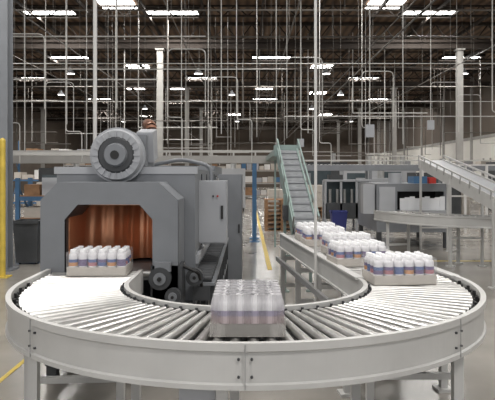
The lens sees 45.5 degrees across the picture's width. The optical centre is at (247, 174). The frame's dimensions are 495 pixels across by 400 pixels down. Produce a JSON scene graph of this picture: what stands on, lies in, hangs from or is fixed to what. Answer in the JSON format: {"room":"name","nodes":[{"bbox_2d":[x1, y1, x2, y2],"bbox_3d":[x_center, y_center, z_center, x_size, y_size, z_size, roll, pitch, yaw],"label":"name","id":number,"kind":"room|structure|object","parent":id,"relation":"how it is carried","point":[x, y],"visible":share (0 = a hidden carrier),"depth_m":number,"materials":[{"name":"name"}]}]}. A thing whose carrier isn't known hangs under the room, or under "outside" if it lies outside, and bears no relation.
{"room":"processing plant","nodes":[
{"label":"processing plant","id":0,"kind":"room"},
{"bbox_2d":[13,102,84,191],"bbox_3d":[-22.100,-2.689,37.000,0.200,8.600,86.000,0,0,0],"label":"wall","id":1,"kind":"structure","parent":0,"point":[33,126],"depth_m":62.11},
{"bbox_2d":[85,123,364,186],"bbox_3d":[-3.000,-2.689,80.100,38.000,8.600,0.200,0,0,0],"label":"wall","id":2,"kind":"structure","parent":0,"point":[237,136],"depth_m":80.00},
{"bbox_2d":[0,187,494,399],"bbox_3d":[-3.000,1.661,37.000,38.000,0.100,86.000,0,0,0],"label":"floor","id":3,"kind":"structure","parent":0,"point":[479,365],"depth_m":5.96,"materials":[{"name":"concrete"}]},
{"bbox_2d":[0,138,11,277],"bbox_3d":[-3.860,0.513,9.300,0.220,2.195,0.220,0,0,0],"label":"post","id":4,"kind":"object","parent":3,"relation":"on","point":[2,140],"visible":1,"depth_m":9.26,"materials":[{"name":"yellow metal"}]},
{"bbox_2d":[0,0,18,271],"bbox_3d":[-4.120,-2.539,10.000,0.360,8.300,0.360,0,0,0],"label":"steel column","id":5,"kind":"structure","parent":3,"relation":"on","point":[6,6],"depth_m":9.88,"materials":[{"name":"grey metal"}]},
{"bbox_2d":[13,219,39,263],"bbox_3d":[-3.980,1.216,10.800,0.500,0.790,0.500,0,0,0],"label":"trash bin","id":6,"kind":"object","parent":3,"relation":"on","point":[26,232],"visible":0.84,"depth_m":10.59,"materials":[{"name":"grey plastic"}]},
{"bbox_2d":[15,178,56,219],"bbox_3d":[-4.125,0.833,12.550,1.330,1.556,0.780,0,0,0],"label":"storage rack","id":7,"kind":"object","parent":3,"relation":"on","point":[32,192],"visible":0.26,"depth_m":12.28,"materials":[{"name":"metal"}]},
{"bbox_2d":[40,108,44,167],"bbox_3d":[-17.700,-2.074,51.000,0.440,7.370,0.440,0,0,0],"label":"steel column","id":8,"kind":"structure","parent":3,"relation":"on","point":[42,109],"depth_m":50.86,"materials":[{"name":"metal"}]},
{"bbox_2d":[13,141,85,203],"bbox_3d":[-8.300,-0.089,30.500,7.480,3.400,1.080,0,0,0],"label":"rack","id":9,"kind":"object","parent":3,"relation":"on","point":[23,176],"visible":0.09,"depth_m":30.08,"materials":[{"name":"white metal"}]},
{"bbox_2d":[38,164,78,181],"bbox_3d":[-7.500,0.411,24.582,2.000,2.400,1.235,0,0,0],"label":"machine","id":10,"kind":"object","parent":3,"relation":"on","point":[43,172],"visible":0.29,"depth_m":23.99,"materials":[{"name":"grey metal"}]},
{"bbox_2d":[93,0,96,140],"bbox_3d":[-1.680,-2.539,6.500,0.140,8.300,0.140,0,0,0],"label":"support pole","id":11,"kind":"object","parent":3,"relation":"on","point":[94,1],"visible":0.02,"depth_m":6.48,"materials":[{"name":"grey metal"}]},
{"bbox_2d":[63,154,170,166],"bbox_3d":[-10.000,0.011,45.500,8.080,3.200,1.080,0,0,0],"label":"rack","id":12,"kind":"object","parent":3,"relation":"on","point":[64,165],"visible":0.06,"depth_m":44.98,"materials":[{"name":"metal"}]},
{"bbox_2d":[40,167,228,375],"bbox_3d":[-0.940,0.771,6.290,1.360,1.680,3.820,0,0,0],"label":"tunnel","id":13,"kind":"object","parent":3,"relation":"on","point":[155,213],"visible":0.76,"depth_m":4.71,"materials":[{"name":"grey metal"}]},
{"bbox_2d":[90,119,157,181],"bbox_3d":[-1.055,-0.233,5.446,0.500,0.598,1.372,0,0,0],"label":"fan","id":14,"kind":"object","parent":13,"relation":"on","point":[117,154],"visible":1,"depth_m":4.82,"materials":[{"name":"grey metal"}]},
{"bbox_2d":[154,158,227,242],"bbox_3d":[-0.547,0.231,5.607,0.714,0.780,0.585,0,0,0],"label":"electrical cabinet","id":15,"kind":"object","parent":13,"relation":"attached to","point":[213,194],"visible":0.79,"depth_m":5.34,"materials":[{"name":"grey metal"}]},
{"bbox_2d":[0,213,271,382],"bbox_3d":[2.780,1.609,18.250,12.440,0.003,31.500,0,0,0],"label":"floor marking","id":16,"kind":"object","parent":3,"relation":"on","point":[266,255],"depth_m":10.96,"materials":[{"name":"yellow paint"}]},
{"bbox_2d":[155,48,164,165],"bbox_3d":[-4.000,-2.074,27.000,0.440,7.370,0.440,0,0,0],"label":"steel column","id":17,"kind":"structure","parent":3,"relation":"on","point":[159,51],"depth_m":26.87,"materials":[{"name":"metal"}]},
{"bbox_2d":[184,87,189,165],"bbox_3d":[-4.000,-2.074,39.000,0.440,7.370,0.440,0,0,0],"label":"steel column","id":18,"kind":"structure","parent":3,"relation":"on","point":[185,88],"depth_m":38.87,"materials":[{"name":"metal"}]},
{"bbox_2d":[155,166,221,179],"bbox_3d":[-0.995,0.736,10.232,1.010,1.750,2.535,0,0,0],"label":"machine","id":19,"kind":"object","parent":3,"relation":"on","point":[218,170],"visible":0.03,"depth_m":9.00,"materials":[{"name":"grey metal"}]},
{"bbox_2d":[199,108,203,165],"bbox_3d":[-4.000,-2.074,51.000,0.440,7.370,0.440,0,0,0],"label":"steel column","id":20,"kind":"structure","parent":3,"relation":"on","point":[201,109],"depth_m":50.86,"materials":[{"name":"metal"}]},
{"bbox_2d":[209,121,210,164],"bbox_3d":[-4.000,-2.074,63.000,0.440,7.370,0.440,0,0,0],"label":"steel column","id":21,"kind":"structure","parent":3,"relation":"on","point":[209,121],"depth_m":62.87,"materials":[{"name":"metal"}]},
{"bbox_2d":[218,174,242,289],"bbox_3d":[-0.250,0.801,8.932,0.340,1.620,1.335,0,0,0],"label":"tall cabinet","id":22,"kind":"object","parent":3,"relation":"on","point":[235,181],"visible":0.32,"depth_m":8.29,"materials":[{"name":"grey metal"}]},
{"bbox_2d":[222,164,244,210],"bbox_3d":[-1.000,0.411,26.582,1.800,2.400,1.235,0,0,0],"label":"machine","id":23,"kind":"object","parent":3,"relation":"on","point":[233,170],"visible":0.25,"depth_m":25.98,"materials":[{"name":"grey metal"}]},
{"bbox_2d":[5,269,485,399],"bbox_3d":[-0.010,1.161,3.478,3.020,0.900,1.984,0,0,0],"label":"conveyor","id":24,"kind":"object","parent":3,"relation":"on","point":[99,329],"visible":0.94,"depth_m":2.86,"materials":[{"name":"metal"}]},
{"bbox_2d":[67,246,132,275],"bbox_3d":[-1.100,0.637,4.420,0.432,0.188,0.292,0,0,-1],"label":"case","id":25,"kind":"object","parent":24,"relation":"on","point":[87,261],"visible":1,"depth_m":4.29,"materials":[{"name":"plastic"}]},
{"bbox_2d":[217,280,277,336],"bbox_3d":[0.000,0.636,2.869,0.346,0.186,0.427,0,0,0],"label":"case","id":26,"kind":"object","parent":24,"relation":"on","point":[233,307],"visible":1,"depth_m":2.67,"materials":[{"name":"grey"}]},
{"bbox_2d":[362,251,436,284],"bbox_3d":[1.040,0.637,4.070,0.432,0.188,0.292,0,0,-5],"label":"case","id":27,"kind":"object","parent":24,"relation":"on","point":[387,268],"visible":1,"depth_m":3.94,"materials":[{"name":"plastic"}]},
{"bbox_2d":[249,163,259,241],"bbox_3d":[0.170,0.666,14.600,0.240,1.890,0.940,0,0,0],"label":"column","id":28,"kind":"structure","parent":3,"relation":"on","point":[254,237],"depth_m":14.20,"materials":[{"name":"blue metal"}]},
{"bbox_2d":[210,161,336,196],"bbox_3d":[1.750,0.311,40.500,8.580,2.600,1.080,0,0,0],"label":"rack","id":29,"kind":"object","parent":3,"relation":"on","point":[267,167],"visible":0.21,"depth_m":40.08,"materials":[{"name":"paint"}]},
{"bbox_2d":[268,189,282,218],"bbox_3d":[1.250,1.066,21.500,1.000,1.090,1.000,0,0,0],"label":"pallet stack","id":30,"kind":"object","parent":3,"relation":"on","point":[279,192],"visible":0.16,"depth_m":21.02,"materials":[{"name":"beige cardboard"}]},
{"bbox_2d":[264,198,290,230],"bbox_3d":[1.000,1.162,17.500,1.000,0.898,1.000,0,0,0],"label":"pallet stack","id":31,"kind":"object","parent":3,"relation":"on","point":[268,223],"visible":0.63,"depth_m":17.18,"materials":[{"name":"brown wood"}]},
{"bbox_2d":[266,139,319,291],"bbox_3d":[0.677,0.524,10.803,0.514,2.174,6.794,0,0,0],"label":"conveyor","id":32,"kind":"object","parent":3,"relation":"on","point":[297,206],"visible":0.82,"depth_m":8.32,"materials":[{"name":"grey metal"}]},
{"bbox_2d":[280,164,310,188],"bbox_3d":[2.300,0.511,28.582,1.400,2.200,1.235,0,0,0],"label":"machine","id":33,"kind":"object","parent":3,"relation":"on","point":[309,174],"visible":0.02,"depth_m":27.99,"materials":[{"name":"grey metal"}]},
{"bbox_2d":[308,185,321,216],"bbox_3d":[2.400,1.001,23.000,1.000,1.220,1.000,0,0,0],"label":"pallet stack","id":34,"kind":"object","parent":3,"relation":"on","point":[319,187],"visible":0.12,"depth_m":22.52,"materials":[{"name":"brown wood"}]},
{"bbox_2d":[314,0,316,301],"bbox_3d":[0.600,-2.539,5.200,0.100,8.300,0.100,0,0,0],"label":"support pole","id":35,"kind":"object","parent":3,"relation":"on","point":[315,1],"visible":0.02,"depth_m":5.19,"materials":[{"name":"grey metal"}]},
{"bbox_2d":[304,153,346,184],"bbox_3d":[4.300,0.211,32.583,2.200,2.800,1.235,0,0,0],"label":"machine","id":36,"kind":"object","parent":3,"relation":"on","point":[321,175],"visible":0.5,"depth_m":31.99,"materials":[{"name":"grey metal"}]},
{"bbox_2d":[329,210,347,231],"bbox_3d":[2.500,1.296,16.200,0.460,0.630,0.460,0,0,0],"label":"bin","id":37,"kind":"object","parent":3,"relation":"on","point":[339,217],"visible":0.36,"depth_m":16.00,"materials":[{"name":"blue plastic"}]},
{"bbox_2d":[336,121,340,161],"bbox_3d":[9.700,-2.074,63.000,0.440,7.370,0.440,0,0,0],"label":"steel column","id":38,"kind":"structure","parent":3,"relation":"on","point":[338,122],"depth_m":62.87,"materials":[{"name":"metal"}]},
{"bbox_2d":[322,175,372,230],"bbox_3d":[2.925,0.801,17.275,1.410,1.620,0.550,0,0,0],"label":"machine","id":39,"kind":"object","parent":3,"relation":"on","point":[338,193],"visible":0.68,"depth_m":17.03,"materials":[{"name":"grey metal"}]},
{"bbox_2d":[340,156,377,178],"bbox_3d":[5.300,0.361,27.582,1.800,2.500,1.235,0,0,0],"label":"machine","id":40,"kind":"object","parent":3,"relation":"on","point":[346,174],"visible":0.16,"depth_m":26.99,"materials":[{"name":"grey metal"}]},
{"bbox_2d":[357,108,361,164],"bbox_3d":[9.700,-2.074,51.000,0.440,7.370,0.440,0,0,0],"label":"steel column","id":41,"kind":"structure","parent":3,"relation":"on","point":[359,109],"depth_m":50.86,"materials":[{"name":"metal"}]},
{"bbox_2d":[276,233,459,397],"bbox_3d":[0.944,1.161,5.721,0.860,0.900,3.200,0,0,-7],"label":"conveyor","id":42,"kind":"object","parent":3,"relation":"on","point":[343,279],"visible":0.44,"depth_m":5.21,"materials":[{"name":"metal"}]},
{"bbox_2d":[295,222,335,240],"bbox_3d":[0.780,0.637,6.750,0.432,0.188,0.292,0,0,-7],"label":"case","id":43,"kind":"object","parent":42,"relation":"on","point":[299,227],"visible":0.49,"depth_m":6.67,"materials":[{"name":"plastic"}]},
{"bbox_2d":[301,226,344,245],"bbox_3d":[0.800,0.637,6.200,0.432,0.188,0.292,0,0,-4],"label":"case","id":44,"kind":"object","parent":42,"relation":"on","point":[307,238],"visible":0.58,"depth_m":6.08,"materials":[{"name":"plastic"}]},
{"bbox_2d":[321,231,370,254],"bbox_3d":[0.930,0.637,5.550,0.432,0.188,0.292,0,0,-7],"label":"case","id":45,"kind":"object","parent":42,"relation":"on","point":[326,237],"visible":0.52,"depth_m":5.47,"materials":[{"name":"plastic"}]},
{"bbox_2d":[327,239,385,266],"bbox_3d":[0.900,0.637,4.860,0.432,0.188,0.292,0,0,-9],"label":"case","id":46,"kind":"object","parent":42,"relation":"on","point":[348,253],"visible":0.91,"depth_m":4.74,"materials":[{"name":"plastic"}]},
{"bbox_2d":[356,164,387,181],"bbox_3d":[4.550,0.611,21.183,1.100,2.000,1.235,0,0,0],"label":"machine","id":47,"kind":"object","parent":3,"relation":"on","point":[380,178],"visible":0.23,"depth_m":20.60,"materials":[{"name":"grey metal"}]},
{"bbox_2d":[390,87,397,164],"bbox_3d":[9.700,-2.074,39.000,0.440,7.370,0.440,0,0,0],"label":"steel column","id":48,"kind":"structure","parent":3,"relation":"on","point":[394,129],"depth_m":38.87,"materials":[{"name":"metal"}]},
{"bbox_2d":[302,160,494,182],"bbox_3d":[5.085,0.566,19.000,7.830,2.090,0.680,0,0,0],"label":"conveyor","id":49,"kind":"object","parent":3,"relation":"on","point":[395,167],"visible":0.52,"depth_m":18.67,"materials":[{"name":"grey metal"}]},
{"bbox_2d":[384,157,415,181],"bbox_3d":[8.000,0.311,32.083,2.000,2.600,1.235,0,0,0],"label":"machine","id":50,"kind":"object","parent":3,"relation":"on","point":[404,173],"visible":0.06,"depth_m":31.48,"materials":[{"name":"grey metal"}]},
{"bbox_2d":[358,173,445,247],"bbox_3d":[3.510,0.781,13.975,1.880,1.660,2.450,0,0,0],"label":"machine","id":51,"kind":"object","parent":3,"relation":"on","point":[394,194],"visible":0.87,"depth_m":13.00,"materials":[{"name":"grey metal"}]},
{"bbox_2d":[374,210,491,266],"bbox_3d":[5.658,1.161,10.475,6.756,0.900,1.748,0,0,15],"label":"conveyor","id":52,"kind":"object","parent":3,"relation":"on","point":[458,221],"visible":0.95,"depth_m":10.64,"materials":[{"name":"metal"}]},
{"bbox_2d":[407,159,460,213],"bbox_3d":[6.800,0.511,21.582,1.600,2.200,1.235,0,0,0],"label":"machine","id":53,"kind":"object","parent":3,"relation":"on","point":[456,201],"visible":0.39,"depth_m":20.99,"materials":[{"name":"grey metal"}]},
{"bbox_2d":[382,158,490,199],"bbox_3d":[11.000,0.311,34.500,6.080,2.600,1.080,0,0,0],"label":"rack","id":54,"kind":"object","parent":3,"relation":"on","point":[406,162],"visible":0.04,"depth_m":34.08,"materials":[{"name":"metal"}]},
{"bbox_2d":[417,155,494,288],"bbox_3d":[3.851,0.589,10.165,0.685,2.044,5.254,0,0,2],"label":"conveyor","id":55,"kind":"object","parent":3,"relation":"on","point":[481,189],"visible":0.94,"depth_m":10.39,"materials":[{"name":"grey metal"}]},
{"bbox_2d":[422,164,494,232],"bbox_3d":[7.300,0.656,16.530,4.860,1.910,0.060,0,0,0],"label":"fence","id":56,"kind":"object","parent":3,"relation":"on","point":[485,165],"visible":0.32,"depth_m":16.50,"materials":[{"name":"grey metal"}]},
{"bbox_2d":[454,48,464,163],"bbox_3d":[9.700,-2.074,27.000,0.440,7.370,0.440,0,0,0],"label":"steel column","id":57,"kind":"structure","parent":3,"relation":"on","point":[459,139],"depth_m":26.87,"materials":[{"name":"metal"}]},
{"bbox_2d":[461,193,469,214],"bbox_3d":[8.000,0.851,23.000,1.000,1.520,1.000,0,0,0],"label":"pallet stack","id":58,"kind":"object","parent":3,"relation":"on","point":[462,198],"visible":0.08,"depth_m":22.52,"materials":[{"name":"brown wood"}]},
{"bbox_2d":[486,162,494,210],"bbox_3d":[12.000,0.261,26.582,2.000,2.700,1.235,0,0,0],"label":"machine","id":59,"kind":"object","parent":3,"relation":"on","point":[489,172],"visible":0.17,"depth_m":26.71,"materials":[{"name":"grey metal"}]},
{"bbox_2d":[13,0,494,122],"bbox_3d":[-3.000,-7.064,37.000,38.000,0.150,86.000,0,0,0],"label":"ceiling","id":60,"kind":"structure","parent":0,"point":[79,30],"depth_m":30.21,"materials":[{"name":"metal"}]},
{"bbox_2d":[15,0,485,114],"bbox_3d":[-1.250,-6.909,35.000,29.900,0.159,75.500,0,0,0],"label":"ceiling lights","id":61,"kind":"object","parent":60,"relation":"attached to","point":[101,2],"visible":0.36,"depth_m":25.65,"materials":[{"name":"white plastic"}]},
{"bbox_2d":[13,22,494,129],"bbox_3d":[-2.800,-6.369,39.000,38.440,1.200,72.240,0,0,0],"label":"roof","id":62,"kind":"structure","parent":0,"point":[29,44],"depth_m":26.98,"materials":[{"name":"grey metal"}]},
{"bbox_2d":[13,0,115,155],"bbox_3d":[-4.250,-3.539,11.650,4.500,6.300,0.320,0,0,0],"label":"cable tray","id":63,"kind":"object","parent":62,"relation":"hanging from","point":[24,153],"visible":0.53,"depth_m":11.64,"materials":[{"name":"grey metal"}]},
{"bbox_2d":[13,0,300,163],"bbox_3d":[-3.865,-3.489,14.600,10.330,6.400,0.660,0,0,0],"label":"conveyor","id":64,"kind":"object","parent":62,"relation":"hanging from","point":[211,159],"visible":0.6,"depth_m":14.27,"materials":[{"name":"metal"}]},
{"bbox_2d":[13,0,494,167],"bbox_3d":[-3.050,-3.539,40.371,37.800,6.500,62.743,0,0,0],"label":"pipe","id":65,"kind":"object","parent":62,"relation":"hanging from","point":[369,128],"visible":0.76,"depth_m":19.97,"materials":[{"name":"grey metal"}]},
{"bbox_2d":[58,50,467,121],"bbox_3d":[-0.500,-5.964,43.500,23.440,1.650,27.440,0,0,0],"label":"pendant lights","id":66,"kind":"object","parent":62,"relation":"hanging from","point":[70,72],"visible":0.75,"depth_m":30.11,"materials":[{"name":"white metal"}]},
{"bbox_2d":[13,0,494,125],"bbox_3d":[-3.006,-6.669,37.000,38.013,0.480,86.000,0,0,0],"label":"joist","id":67,"kind":"object","parent":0,"point":[19,4],"depth_m":32.98,"materials":[{"name":"grey metal"}]},
{"bbox_2d":[365,70,494,176],"bbox_3d":[16.040,-2.689,37.000,0.320,8.600,86.000,0,0,0],"label":"wall","id":68,"kind":"structure","parent":0,"point":[472,148],"depth_m":47.20,"materials":[{"name":"paint"}]}
]}

